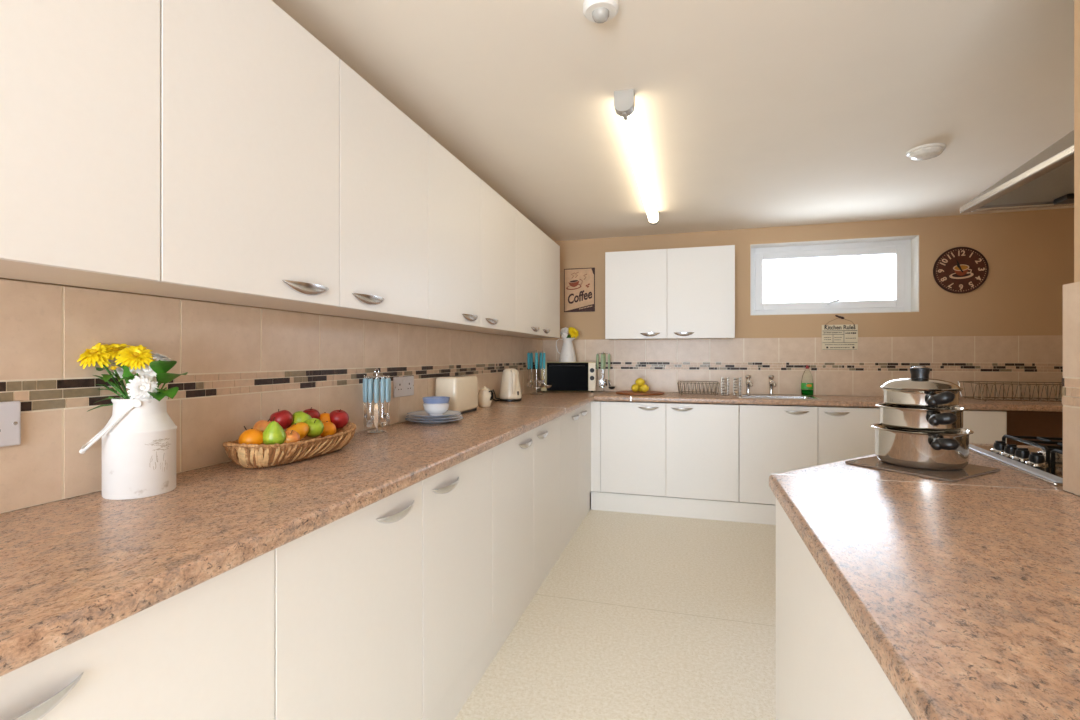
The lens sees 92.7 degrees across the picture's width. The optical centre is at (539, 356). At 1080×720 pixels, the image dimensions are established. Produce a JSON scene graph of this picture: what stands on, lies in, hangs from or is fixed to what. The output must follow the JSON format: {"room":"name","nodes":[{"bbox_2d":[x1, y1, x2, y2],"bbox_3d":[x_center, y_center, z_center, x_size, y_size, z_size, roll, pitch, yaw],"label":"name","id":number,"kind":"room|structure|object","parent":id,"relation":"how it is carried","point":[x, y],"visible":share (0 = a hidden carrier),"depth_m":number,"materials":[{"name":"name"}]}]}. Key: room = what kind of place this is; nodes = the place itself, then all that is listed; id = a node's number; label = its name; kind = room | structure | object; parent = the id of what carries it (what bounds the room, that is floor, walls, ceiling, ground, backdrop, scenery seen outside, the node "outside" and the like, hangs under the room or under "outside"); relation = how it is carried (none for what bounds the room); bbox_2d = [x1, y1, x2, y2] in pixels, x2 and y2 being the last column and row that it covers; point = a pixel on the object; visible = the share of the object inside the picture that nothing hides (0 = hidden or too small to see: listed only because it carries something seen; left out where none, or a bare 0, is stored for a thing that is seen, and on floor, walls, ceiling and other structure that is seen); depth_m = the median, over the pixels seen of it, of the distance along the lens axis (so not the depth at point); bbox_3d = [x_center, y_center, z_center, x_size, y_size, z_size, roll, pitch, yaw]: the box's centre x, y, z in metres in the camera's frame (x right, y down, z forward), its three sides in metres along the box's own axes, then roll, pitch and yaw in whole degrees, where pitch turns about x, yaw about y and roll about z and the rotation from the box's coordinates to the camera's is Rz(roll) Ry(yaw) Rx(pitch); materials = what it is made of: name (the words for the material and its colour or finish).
{"room":"kitchen","nodes":[
{"label":"kitchen","id":0,"kind":"room"},
{"bbox_2d":[0,278,541,339],"bbox_3d":[-1.059,0.080,1.451,0.200,2.306,7.800,0,0,16],"label":"wall","id":1,"kind":"structure","parent":0,"point":[0,278],"depth_m":1.44,"materials":[{"name":"beige paint"}]},
{"bbox_2d":[0,401,20,446],"bbox_3d":[-1.081,0.134,0.960,0.012,0.089,0.180,0,0,16],"label":"wall socket","id":2,"kind":"object","parent":1,"relation":"attached to","point":[10,411],"visible":1,"depth_m":1.03,"materials":[{"name":"plastic"}]},
{"bbox_2d":[0,0,159,284],"bbox_3d":[-1.051,-0.541,0.549,0.294,0.771,1.130,0,0,16],"label":"upper cabinet","id":3,"kind":"object","parent":1,"relation":"attached to","point":[80,79],"visible":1,"depth_m":0.92,"materials":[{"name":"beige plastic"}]},
{"bbox_2d":[0,549,274,719],"bbox_3d":[-0.918,0.721,0.510,0.590,0.720,1.130,0,0,16],"label":"base cabinet","id":4,"kind":"object","parent":1,"relation":"attached to","point":[206,651],"visible":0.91,"depth_m":0.79,"materials":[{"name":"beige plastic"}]},
{"bbox_2d":[0,390,1062,676],"bbox_3d":[1.220,0.333,1.594,4.098,0.041,5.540,0,0,16],"label":"countertop","id":5,"kind":"structure","parent":4,"relation":"on","point":[72,569],"depth_m":1.01,"materials":[{"name":"stone"}]},
{"bbox_2d":[79,396,176,499],"bbox_3d":[-0.935,0.203,1.177,0.172,0.218,0.139,0,0,-38],"label":"milk churn","id":6,"kind":"object","parent":5,"relation":"on","point":[139,437],"visible":0.95,"depth_m":1.14,"materials":[{"name":"white ceramic"}]},
{"bbox_2d":[77,342,127,398],"bbox_3d":[-0.998,0.036,1.176,0.131,0.141,0.073,0,0,16],"label":"chrysanthemum","id":7,"kind":"object","parent":6,"relation":"in","point":[97,353],"visible":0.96,"depth_m":1.17,"materials":[{"name":"yellow plant"}]},
{"bbox_2d":[87,365,138,411],"bbox_3d":[-0.971,0.071,1.161,0.126,0.104,0.064,0,0,16],"label":"leaf spray","id":8,"kind":"object","parent":6,"relation":"in","point":[126,373],"visible":0.77,"depth_m":1.16,"materials":[{"name":"plant"}]},
{"bbox_2d":[106,343,130,368],"bbox_3d":[-0.985,0.037,1.200,0.079,0.137,0.109,0,0,-43],"label":"chrysanthemum","id":9,"kind":"object","parent":6,"relation":"in","point":[116,347],"visible":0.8,"depth_m":1.20,"materials":[{"name":"yellow plant"}]},
{"bbox_2d":[115,345,153,381],"bbox_3d":[-0.921,0.039,1.176,0.075,0.133,0.064,0,0,-27],"label":"chrysanthemum","id":10,"kind":"object","parent":6,"relation":"in","point":[133,356],"visible":0.96,"depth_m":1.16,"materials":[{"name":"yellow plant"}]},
{"bbox_2d":[126,376,158,398],"bbox_3d":[-0.896,0.074,1.161,0.039,0.063,0.052,0,0,16],"label":"chrysanthemum","id":11,"kind":"object","parent":6,"relation":"in","point":[138,387],"visible":0.98,"depth_m":1.15,"materials":[{"name":"white plant"}]},
{"bbox_2d":[130,363,156,381],"bbox_3d":[-0.910,0.055,1.189,0.064,0.100,0.034,0,0,-34],"label":"chrysanthemum","id":12,"kind":"object","parent":6,"relation":"in","point":[147,371],"visible":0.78,"depth_m":1.18,"materials":[{"name":"white plant"}]},
{"bbox_2d":[150,352,171,397],"bbox_3d":[-0.893,0.048,1.208,0.056,0.115,0.062,0,0,-21],"label":"chrysanthemum","id":13,"kind":"object","parent":6,"relation":"in","point":[160,357],"visible":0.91,"depth_m":1.20,"materials":[{"name":"white plant"}]},
{"bbox_2d":[147,359,187,400],"bbox_3d":[-0.861,0.057,1.190,0.078,0.100,0.136,0,0,-42],"label":"leaf spray","id":14,"kind":"object","parent":6,"relation":"in","point":[159,367],"visible":0.79,"depth_m":1.18,"materials":[{"name":"plant"}]},
{"bbox_2d":[223,422,355,468],"bbox_3d":[-0.756,0.271,1.605,0.220,0.080,0.476,0,0,16],"label":"fruit basket","id":15,"kind":"object","parent":5,"relation":"on","point":[250,456],"visible":0.82,"depth_m":1.45,"materials":[{"name":"wicker"}]},
{"bbox_2d":[239,428,263,444],"bbox_3d":[-0.813,0.235,1.455,0.066,0.065,0.066,0,0,16],"label":"orange","id":16,"kind":"object","parent":15,"relation":"in","point":[250,436],"visible":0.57,"depth_m":1.43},
{"bbox_2d":[253,419,271,432],"bbox_3d":[-0.830,0.221,1.556,0.066,0.064,0.066,0,0,16],"label":"apple","id":17,"kind":"object","parent":15,"relation":"in","point":[261,425],"visible":0.36,"depth_m":1.53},
{"bbox_2d":[263,417,285,444],"bbox_3d":[-0.762,0.218,1.477,0.063,0.094,0.063,0,0,16],"label":"pear","id":18,"kind":"object","parent":15,"relation":"in","point":[274,433],"visible":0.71,"depth_m":1.46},
{"bbox_2d":[269,409,292,428],"bbox_3d":[-0.814,0.198,1.622,0.068,0.067,0.068,0,0,16],"label":"apple","id":19,"kind":"object","parent":15,"relation":"in","point":[284,418],"visible":0.77,"depth_m":1.60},
{"bbox_2d":[284,430,299,442],"bbox_3d":[-0.734,0.241,1.512,0.054,0.053,0.054,0,0,16],"label":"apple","id":20,"kind":"object","parent":15,"relation":"in","point":[293,436],"visible":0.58,"depth_m":1.50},
{"bbox_2d":[286,422,308,439],"bbox_3d":[-0.746,0.231,1.580,0.054,0.054,0.085,0,0,16],"label":"mango","id":21,"kind":"object","parent":15,"relation":"in","point":[302,428],"visible":0.66,"depth_m":1.57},
{"bbox_2d":[291,411,310,424],"bbox_3d":[-0.772,0.208,1.667,0.066,0.064,0.065,0,0,16],"label":"pear","id":22,"kind":"object","parent":15,"relation":"in","point":[299,416],"visible":0.52,"depth_m":1.64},
{"bbox_2d":[303,407,319,418],"bbox_3d":[-0.786,0.204,1.764,0.062,0.062,0.062,0,0,16],"label":"apple","id":23,"kind":"object","parent":15,"relation":"in","point":[313,413],"visible":0.43,"depth_m":1.75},
{"bbox_2d":[304,418,323,437],"bbox_3d":[-0.726,0.228,1.647,0.063,0.062,0.064,0,0,16],"label":"apple","id":24,"kind":"object","parent":15,"relation":"in","point":[316,427],"visible":0.87,"depth_m":1.63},
{"bbox_2d":[319,412,330,422],"bbox_3d":[-0.750,0.224,1.798,0.060,0.059,0.060,0,0,16],"label":"orange","id":25,"kind":"object","parent":15,"relation":"in","point":[324,417],"visible":0.4,"depth_m":1.78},
{"bbox_2d":[320,421,335,437],"bbox_3d":[-0.714,0.245,1.726,0.058,0.057,0.058,0,0,16],"label":"orange","id":26,"kind":"object","parent":15,"relation":"in","point":[329,428],"visible":0.67,"depth_m":1.71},
{"bbox_2d":[330,409,348,427],"bbox_3d":[-0.709,0.218,1.813,0.070,0.068,0.070,0,0,16],"label":"apple","id":27,"kind":"object","parent":15,"relation":"in","point":[339,418],"visible":0.87,"depth_m":1.79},
{"bbox_2d":[365,368,389,433],"bbox_3d":[-0.669,0.180,2.114,0.102,0.264,0.102,0,0,16],"label":"stand","id":28,"kind":"object","parent":5,"relation":"on","point":[376,431],"visible":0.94,"depth_m":2.10,"materials":[{"name":"silver metal"}]},
{"bbox_2d":[363,377,367,426],"bbox_3d":[-0.704,0.181,2.081,0.015,0.205,0.029,0,0,-44],"label":"spoon","id":29,"kind":"object","parent":28,"relation":"hanging from","point":[365,379],"visible":1,"depth_m":2.08,"materials":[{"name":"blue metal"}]},
{"bbox_2d":[363,403,366,426],"bbox_3d":[-0.705,0.233,2.080,0.006,0.102,0.029,0,0,-44],"label":"bowl","id":30,"kind":"object","parent":29,"relation":"on","point":[365,420],"depth_m":2.08,"materials":[{"name":"silver metal"}]},
{"bbox_2d":[367,376,371,426],"bbox_3d":[-0.683,0.181,2.068,0.022,0.205,0.015,0,0,16],"label":"fork","id":31,"kind":"object","parent":28,"relation":"hanging from","point":[369,417],"visible":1,"depth_m":2.06,"materials":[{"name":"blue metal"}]},
{"bbox_2d":[370,375,373,423],"bbox_3d":[-0.703,0.181,2.149,0.029,0.205,0.015,0,0,-44],"label":"spoon","id":32,"kind":"object","parent":28,"relation":"hanging from","point":[371,415],"visible":0.52,"depth_m":2.15,"materials":[{"name":"silver metal"}]},
{"bbox_2d":[370,402,373,423],"bbox_3d":[-0.703,0.233,2.150,0.029,0.102,0.006,0,0,-44],"label":"bowl","id":33,"kind":"object","parent":32,"relation":"on","point":[371,422],"depth_m":2.15,"materials":[{"name":"silver metal"}]},
{"bbox_2d":[374,376,378,426],"bbox_3d":[-0.658,0.181,2.068,0.018,0.205,0.015,0,0,-14],"label":"table knife","id":34,"kind":"object","parent":28,"relation":"hanging from","point":[376,415],"visible":1,"depth_m":2.06,"materials":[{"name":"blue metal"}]},
{"bbox_2d":[378,378,379,423],"bbox_3d":[-0.681,0.181,2.161,0.018,0.205,0.015,0,0,-14],"label":"table knife","id":35,"kind":"object","parent":28,"relation":"hanging from","point":[378,378],"visible":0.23,"depth_m":2.16,"materials":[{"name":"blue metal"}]},
{"bbox_2d":[379,376,385,426],"bbox_3d":[-0.636,0.181,2.080,0.029,0.205,0.015,0,0,-44],"label":"spoon","id":36,"kind":"object","parent":28,"relation":"hanging from","point":[382,422],"visible":1,"depth_m":2.08,"materials":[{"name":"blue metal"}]},
{"bbox_2d":[379,403,385,426],"bbox_3d":[-0.635,0.233,2.079,0.029,0.102,0.006,0,0,-44],"label":"bowl","id":37,"kind":"object","parent":36,"relation":"on","point":[382,422],"depth_m":2.08,"materials":[{"name":"silver metal"}]},
{"bbox_2d":[385,376,389,425],"bbox_3d":[-0.623,0.181,2.101,0.015,0.205,0.022,0,0,16],"label":"fork","id":38,"kind":"object","parent":28,"relation":"hanging from","point":[386,379],"visible":1,"depth_m":2.10,"materials":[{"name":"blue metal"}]},
{"bbox_2d":[405,416,462,423],"bbox_3d":[-0.504,0.303,2.462,0.272,0.018,0.272,0,0,16],"label":"plate","id":39,"kind":"object","parent":5,"relation":"on","point":[461,417],"visible":0.52,"depth_m":2.41,"materials":[{"name":"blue ceramic"}]},
{"bbox_2d":[406,414,461,420],"bbox_3d":[-0.504,0.291,2.462,0.264,0.018,0.264,0,0,16],"label":"plate","id":40,"kind":"object","parent":39,"relation":"on","point":[458,415],"visible":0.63,"depth_m":2.41,"materials":[{"name":"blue ceramic"}]},
{"bbox_2d":[407,410,461,417],"bbox_3d":[-0.504,0.278,2.462,0.256,0.018,0.256,0,0,16],"label":"plate","id":41,"kind":"object","parent":40,"relation":"on","point":[422,414],"visible":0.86,"depth_m":2.48,"materials":[{"name":"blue ceramic"}]},
{"bbox_2d":[423,403,449,415],"bbox_3d":[-0.498,0.253,2.470,0.126,0.055,0.126,0,0,16],"label":"bowl","id":42,"kind":"object","parent":41,"relation":"on","point":[433,410],"visible":0.93,"depth_m":2.42,"materials":[{"name":"white ceramic"}]},
{"bbox_2d":[422,396,449,404],"bbox_3d":[-0.498,0.222,2.470,0.132,0.050,0.132,0,0,16],"label":"bowl","id":43,"kind":"object","parent":42,"relation":"on","point":[434,400],"visible":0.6,"depth_m":2.42,"materials":[{"name":"blue ceramic"}]},
{"bbox_2d":[435,375,477,413],"bbox_3d":[-0.457,0.211,2.870,0.131,0.204,0.320,0,0,16],"label":"toaster","id":44,"kind":"object","parent":5,"relation":"on","point":[462,390],"visible":0.8,"depth_m":2.75,"materials":[{"name":"beige plastic"}]},
{"bbox_2d":[478,386,493,406],"bbox_3d":[-0.340,0.249,3.208,0.102,0.127,0.092,0,0,-4],"label":"jug","id":45,"kind":"object","parent":5,"relation":"on","point":[485,398],"visible":0.98,"depth_m":3.17,"materials":[{"name":"ceramic"}]},
{"bbox_2d":[491,368,521,401],"bbox_3d":[-0.233,0.198,3.579,0.178,0.229,0.274,0,0,16],"label":"kettle","id":46,"kind":"object","parent":5,"relation":"on","point":[510,389],"visible":1,"depth_m":3.57,"materials":[{"name":"plastic"}]},
{"bbox_2d":[528,350,542,394],"bbox_3d":[-0.026,0.129,4.234,0.129,0.367,0.132,0,0,16],"label":"stand","id":47,"kind":"object","parent":5,"relation":"on","point":[536,393],"visible":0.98,"depth_m":4.21,"materials":[{"name":"silver metal"}]},
{"bbox_2d":[527,352,529,387],"bbox_3d":[-0.092,0.108,4.213,0.024,0.299,0.035,0,0,-34],"label":"serving fork","id":48,"kind":"object","parent":47,"relation":"hanging from","point":[528,353],"visible":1,"depth_m":4.20,"materials":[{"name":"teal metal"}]},
{"bbox_2d":[529,353,532,386],"bbox_3d":[-0.071,0.108,4.287,0.024,0.299,0.044,0,0,38],"label":"serving spoon","id":49,"kind":"object","parent":47,"relation":"hanging from","point":[531,354],"visible":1,"depth_m":4.28,"materials":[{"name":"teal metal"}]},
{"bbox_2d":[529,369,532,386],"bbox_3d":[-0.072,0.178,4.288,0.009,0.159,0.044,0,0,38],"label":"bowl","id":50,"kind":"object","parent":49,"relation":"on","point":[531,382],"depth_m":4.28,"materials":[{"name":"silver metal"}]},
{"bbox_2d":[533,353,539,388],"bbox_3d":[-0.028,0.108,4.169,0.059,0.299,0.060,0,0,-16],"label":"potato masher","id":51,"kind":"object","parent":47,"relation":"hanging from","point":[536,354],"visible":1,"depth_m":4.16,"materials":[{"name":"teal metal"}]},
{"bbox_2d":[538,353,543,386],"bbox_3d":[0.007,0.108,4.290,0.055,0.299,0.025,0,0,20],"label":"turner","id":52,"kind":"object","parent":47,"relation":"hanging from","point":[540,354],"visible":0.95,"depth_m":4.29,"materials":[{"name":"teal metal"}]},
{"bbox_2d":[541,362,595,391],"bbox_3d":[0.246,0.181,4.559,0.476,0.262,0.235,0,0,0],"label":"microwave","id":53,"kind":"object","parent":5,"relation":"on","point":[563,376],"visible":0.98,"depth_m":4.47,"materials":[{"name":"black metal"}]},
{"bbox_2d":[556,338,575,361],"bbox_3d":[0.247,-0.056,4.575,0.154,0.212,0.155,0,0,-43],"label":"jug","id":54,"kind":"object","parent":53,"relation":"on","point":[567,354],"visible":0.93,"depth_m":4.53,"materials":[{"name":"ceramic"}]},
{"bbox_2d":[568,328,578,337],"bbox_3d":[0.289,-0.198,4.535,0.107,0.117,0.079,0,0,-1],"label":"flower","id":55,"kind":"object","parent":54,"relation":"in","point":[573,332],"visible":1,"depth_m":4.52,"materials":[{"name":"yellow plant"}]},
{"bbox_2d":[598,352,608,391],"bbox_3d":[0.561,0.134,4.569,0.102,0.357,0.102,0,0,-29],"label":"stand","id":56,"kind":"object","parent":5,"relation":"on","point":[603,390],"visible":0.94,"depth_m":4.56,"materials":[{"name":"silver metal"}]},
{"bbox_2d":[599,354,605,386],"bbox_3d":[0.546,0.118,4.519,0.059,0.299,0.060,0,0,2],"label":"turner","id":57,"kind":"object","parent":56,"relation":"hanging from","point":[602,355],"visible":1,"depth_m":4.51,"materials":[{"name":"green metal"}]},
{"bbox_2d":[601,354,606,385],"bbox_3d":[0.575,0.118,4.619,0.055,0.299,0.025,0,0,2],"label":"turner","id":58,"kind":"object","parent":56,"relation":"hanging from","point":[605,380],"visible":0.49,"depth_m":4.62,"materials":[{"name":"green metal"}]},
{"bbox_2d":[616,390,663,395],"bbox_3d":[0.836,0.305,4.313,0.400,0.015,0.400,0,0,16],"label":"round board","id":59,"kind":"object","parent":5,"relation":"on","point":[628,392],"visible":0.91,"depth_m":4.22,"materials":[{"name":"brown wood"}]},
{"bbox_2d":[677,381,719,395],"bbox_3d":[1.303,0.261,4.245,0.325,0.103,0.270,0,0,16],"label":"dish rack","id":60,"kind":"object","parent":5,"relation":"on","point":[683,382],"visible":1,"depth_m":4.21,"materials":[{"name":"metal"}]},
{"bbox_2d":[721,377,729,395],"bbox_3d":[1.493,0.240,4.149,0.064,0.145,0.064,0,0,16],"label":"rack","id":61,"kind":"object","parent":5,"relation":"on","point":[727,389],"visible":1,"depth_m":4.13,"materials":[{"name":"metal"}]},
{"bbox_2d":[733,377,741,395],"bbox_3d":[1.579,0.240,4.124,0.064,0.145,0.064,0,0,16],"label":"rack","id":62,"kind":"object","parent":5,"relation":"on","point":[733,377],"visible":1,"depth_m":4.11,"materials":[{"name":"metal"}]},
{"bbox_2d":[745,375,752,393],"bbox_3d":[1.695,0.232,4.183,0.048,0.161,0.139,0,0,16],"label":"tap","id":63,"kind":"object","parent":5,"relation":"on","point":[749,383],"visible":0.94,"depth_m":4.21,"materials":[{"name":"silver metal"}]},
{"bbox_2d":[768,375,775,394],"bbox_3d":[1.863,0.232,4.135,0.048,0.161,0.139,0,0,16],"label":"tap","id":64,"kind":"object","parent":5,"relation":"on","point":[772,383],"visible":0.98,"depth_m":4.17,"materials":[{"name":"silver metal"}]},
{"bbox_2d":[735,394,820,406],"bbox_3d":[1.819,0.386,3.971,0.566,0.154,0.336,0,0,16],"label":"sink","id":65,"kind":"object","parent":5,"relation":"in","point":[737,395],"visible":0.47,"depth_m":4.06,"materials":[{"name":"metal"}]},
{"bbox_2d":[801,365,813,395],"bbox_3d":[2.143,0.191,4.130,0.091,0.243,0.069,0,0,16],"label":"bottle","id":66,"kind":"object","parent":5,"relation":"on","point":[807,387],"visible":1,"depth_m":4.11,"materials":[{"name":"green plastic"}]},
{"bbox_2d":[958,381,1061,401],"bbox_3d":[3.383,0.248,3.618,0.620,0.128,0.320,0,0,16],"label":"dish rack","id":67,"kind":"object","parent":5,"relation":"on","point":[971,382],"visible":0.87,"depth_m":3.63,"materials":[{"name":"metal"}]},
{"bbox_2d":[70,0,427,319],"bbox_3d":[-0.737,-0.541,1.634,0.294,0.771,1.127,0,0,16],"label":"upper cabinet","id":68,"kind":"object","parent":1,"relation":"attached to","point":[290,182],"visible":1,"depth_m":1.37,"materials":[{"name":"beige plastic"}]},
{"bbox_2d":[0,279,542,513],"bbox_3d":[-0.746,0.079,2.157,0.010,0.465,5.530,0,0,16],"label":"backsplash","id":69,"kind":"structure","parent":1,"relation":"attached to","point":[243,365],"depth_m":1.43,"materials":[{"name":"tile"}]},
{"bbox_2d":[275,448,491,719],"bbox_3d":[-0.604,0.721,1.595,0.590,0.720,1.127,0,0,16],"label":"base cabinet","id":70,"kind":"object","parent":1,"relation":"attached to","point":[380,607],"visible":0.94,"depth_m":1.34,"materials":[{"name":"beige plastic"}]},
{"bbox_2d":[393,376,413,397],"bbox_3d":[-0.648,0.143,2.456,0.012,0.094,0.174,0,0,16],"label":"wall socket","id":71,"kind":"object","parent":1,"relation":"attached to","point":[402,386],"visible":1,"depth_m":2.44,"materials":[{"name":"plastic"}]},
{"bbox_2d":[375,134,515,331],"bbox_3d":[-0.423,-0.541,2.721,0.294,0.771,1.134,0,0,16],"label":"upper cabinet","id":72,"kind":"object","parent":1,"relation":"attached to","point":[472,228],"visible":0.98,"depth_m":2.52,"materials":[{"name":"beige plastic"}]},
{"bbox_2d":[480,209,559,337],"bbox_3d":[-0.106,-0.541,3.816,0.294,0.771,1.143,0,0,16],"label":"upper cabinet","id":73,"kind":"object","parent":1,"relation":"attached to","point":[537,254],"visible":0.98,"depth_m":3.67,"materials":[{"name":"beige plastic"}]},
{"bbox_2d":[492,417,559,625],"bbox_3d":[-0.289,0.721,2.683,0.590,0.720,1.134,0,0,16],"label":"base cabinet","id":74,"kind":"object","parent":1,"relation":"attached to","point":[525,467],"visible":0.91,"depth_m":2.43,"materials":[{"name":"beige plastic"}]},
{"bbox_2d":[560,403,589,532],"bbox_3d":[0.004,0.721,3.696,0.590,0.720,0.975,0,0,16],"label":"base cabinet","id":75,"kind":"object","parent":1,"relation":"attached to","point":[575,424],"visible":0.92,"depth_m":3.51,"materials":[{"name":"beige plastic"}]},
{"bbox_2d":[454,492,775,719],"bbox_3d":[1.079,1.293,0.833,4.750,0.120,7.800,0,0,16],"label":"floor","id":76,"kind":"structure","parent":0,"point":[639,616],"depth_m":2.33,"materials":[{"name":"plastic"}]},
{"bbox_2d":[425,493,589,719],"bbox_3d":[-0.240,1.161,2.023,0.055,0.144,4.413,0,0,16],"label":"toe kick","id":77,"kind":"structure","parent":76,"relation":"on","point":[453,699],"depth_m":2.17,"materials":[{"name":"white laminate"}]},
{"bbox_2d":[590,401,738,501],"bbox_3d":[1.005,0.722,4.227,1.130,0.722,0.598,0,0,16],"label":"base cabinet","id":78,"kind":"object","parent":76,"relation":"on","point":[667,449],"visible":0.97,"depth_m":3.97,"materials":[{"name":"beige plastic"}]},
{"bbox_2d":[591,491,775,524],"bbox_3d":[1.742,1.161,3.789,2.756,0.144,0.053,0,0,16],"label":"baseboard","id":79,"kind":"structure","parent":76,"relation":"on","point":[758,513],"depth_m":3.94,"materials":[{"name":"white laminate"}]},
{"bbox_2d":[776,498,912,719],"bbox_3d":[1.030,0.793,0.602,1.205,0.878,2.688,0,0,16],"label":"base cabinet","id":80,"kind":"object","parent":76,"relation":"on","point":[826,670],"visible":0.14,"depth_m":0.92,"materials":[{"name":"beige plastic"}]},
{"bbox_2d":[769,443,1079,719],"bbox_3d":[1.024,0.333,0.602,1.224,0.041,2.725,0,0,16],"label":"countertop","id":81,"kind":"structure","parent":80,"relation":"on","point":[965,593],"depth_m":0.74,"materials":[{"name":"stone"}]},
{"bbox_2d":[845,456,999,481],"bbox_3d":[1.075,0.309,1.457,0.270,0.006,0.266,0,0,-29],"label":"board","id":82,"kind":"object","parent":81,"relation":"on","point":[969,471],"visible":0.74,"depth_m":1.38,"materials":[{"name":"wood"}]},
{"bbox_2d":[871,423,973,469],"bbox_3d":[1.083,0.255,1.469,0.237,0.102,0.236,0,0,-37],"label":"saucepan","id":83,"kind":"object","parent":82,"relation":"on","point":[899,447],"visible":0.84,"depth_m":1.38,"materials":[{"name":"metal"}]},
{"bbox_2d":[875,403,968,431],"bbox_3d":[1.083,0.172,1.469,0.215,0.062,0.215,0,0,-36],"label":"pan","id":84,"kind":"object","parent":83,"relation":"on","point":[904,418],"visible":0.9,"depth_m":1.39,"materials":[{"name":"metal"}]},
{"bbox_2d":[881,388,961,408],"bbox_3d":[1.083,0.116,1.469,0.215,0.050,0.185,0,0,-43],"label":"pan","id":85,"kind":"object","parent":84,"relation":"on","point":[933,399],"visible":0.89,"depth_m":1.40,"materials":[{"name":"metal"}]},
{"bbox_2d":[880,366,962,389],"bbox_3d":[1.083,0.059,1.469,0.191,0.062,0.191,0,0,16],"label":"lid","id":86,"kind":"object","parent":85,"relation":"on","point":[919,380],"visible":1,"depth_m":1.43,"materials":[{"name":"metal"}]},
{"bbox_2d":[969,434,1062,485],"bbox_3d":[1.576,0.286,1.426,0.502,0.052,0.585,0,0,21],"label":"gas hob","id":87,"kind":"object","parent":81,"relation":"in","point":[1045,462],"visible":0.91,"depth_m":1.51,"materials":[{"name":"metal"}]},
{"bbox_2d":[1000,410,1062,445],"bbox_3d":[3.532,0.794,3.569,0.753,0.878,0.020,0,0,16],"label":"panel","id":88,"kind":"object","parent":76,"relation":"on","point":[1019,423],"visible":0.02,"depth_m":3.58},
{"bbox_2d":[272,0,1073,240],"bbox_3d":[1.079,-1.148,0.833,4.750,0.150,7.800,0,0,16],"label":"ceiling","id":89,"kind":"structure","parent":0,"point":[750,113],"depth_m":2.13,"materials":[{"name":"paint"}]},
{"bbox_2d":[583,0,618,22],"bbox_3d":[0.185,-1.047,1.570,0.108,0.050,0.108,0,0,16],"label":"sensor","id":90,"kind":"object","parent":89,"relation":"attached to","point":[597,11],"visible":1,"depth_m":1.55,"materials":[{"name":"white paint"}]},
{"bbox_2d":[614,89,658,224],"bbox_3d":[0.597,-1.029,2.971,0.078,0.087,1.870,0,0,16],"label":"fluorescent light","id":91,"kind":"object","parent":89,"relation":"attached to","point":[624,100],"visible":1,"depth_m":2.44,"materials":[{"name":"white paint"}]},
{"bbox_2d":[906,143,945,160],"bbox_3d":[2.000,-1.050,2.670,0.164,0.044,0.164,0,0,16],"label":"ceiling light","id":92,"kind":"object","parent":89,"relation":"attached to","point":[927,151],"visible":1,"depth_m":2.63,"materials":[{"name":"white paint"}]},
{"bbox_2d":[542,208,1073,407],"bbox_3d":[2.128,0.080,4.372,4.300,2.306,0.300,0,0,16],"label":"wall","id":93,"kind":"structure","parent":0,"point":[1029,255],"depth_m":3.96,"materials":[{"name":"beige paint"}]},
{"bbox_2d":[564,268,594,311],"bbox_3d":[0.360,-0.608,4.718,0.287,0.398,0.016,0,0,16],"label":"coffee sign","id":94,"kind":"object","parent":93,"relation":"attached to","point":[579,283],"visible":1,"depth_m":4.71,"materials":[{"name":"paper"}]},
{"bbox_2d":[605,245,734,339],"bbox_3d":[1.085,-0.517,4.352,1.036,0.738,0.296,0,0,16],"label":"upper cabinet","id":95,"kind":"object","parent":93,"relation":"attached to","point":[674,293],"visible":1,"depth_m":4.23,"materials":[{"name":"beige plastic"}]},
{"bbox_2d":[543,335,1062,399],"bbox_3d":[1.989,0.079,4.251,4.100,0.465,0.010,0,0,16],"label":"backsplash","id":96,"kind":"structure","parent":93,"relation":"attached to","point":[661,363],"depth_m":4.16,"materials":[{"name":"tile"}]},
{"bbox_2d":[739,405,879,504],"bbox_3d":[2.059,0.721,3.932,1.053,0.720,0.581,0,0,16],"label":"base cabinet","id":97,"kind":"object","parent":93,"relation":"attached to","point":[772,439],"visible":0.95,"depth_m":3.73,"materials":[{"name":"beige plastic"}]},
{"bbox_2d":[750,235,918,314],"bbox_3d":[2.376,-0.642,4.250,1.215,0.595,0.205,0,0,16],"label":"window","id":98,"kind":"structure","parent":93,"relation":"in","point":[905,249],"depth_m":4.22,"materials":[{"name":"plastic"}]},
{"bbox_2d":[822,315,857,349],"bbox_3d":[2.397,-0.192,4.121,0.256,0.281,0.019,0,0,16],"label":"sign","id":99,"kind":"object","parent":93,"relation":"attached to","point":[834,337],"visible":1,"depth_m":4.11,"materials":[{"name":"beige wood"}]},
{"bbox_2d":[876,407,1006,443],"bbox_3d":[2.848,0.721,3.703,0.583,0.720,0.581,0,0,16],"label":"base cabinet","id":100,"kind":"object","parent":93,"relation":"attached to","point":[988,426],"visible":0.03,"depth_m":3.40,"materials":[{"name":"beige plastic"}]},
{"bbox_2d":[933,247,988,293],"bbox_3d":[3.185,-0.653,3.899,0.354,0.354,0.020,0,0,16],"label":"wall clock","id":101,"kind":"object","parent":93,"relation":"attached to","point":[959,270],"visible":1,"depth_m":3.90,"materials":[{"name":"brown metal"}]},
{"bbox_2d":[1074,0,1079,496],"bbox_3d":[1.812,0.080,-0.628,2.128,2.306,5.000,0,0,16],"label":"wall","id":102,"kind":"structure","parent":0,"point":[1076,2],"depth_m":1.18,"materials":[{"name":"beige paint"}]},
{"bbox_2d":[960,130,1073,212],"bbox_3d":[1.651,-0.792,1.451,0.490,0.561,0.705,0,0,16],"label":"hood","id":103,"kind":"object","parent":102,"relation":"attached to","point":[1047,179],"visible":0.99,"depth_m":1.62,"materials":[{"name":"metal"}]},
{"bbox_2d":[1062,282,1079,495],"bbox_3d":[0.894,0.072,0.052,0.014,0.479,2.396,0,0,16],"label":"backsplash","id":104,"kind":"structure","parent":102,"relation":"attached to","point":[1070,380],"depth_m":1.17,"materials":[{"name":"tile"}]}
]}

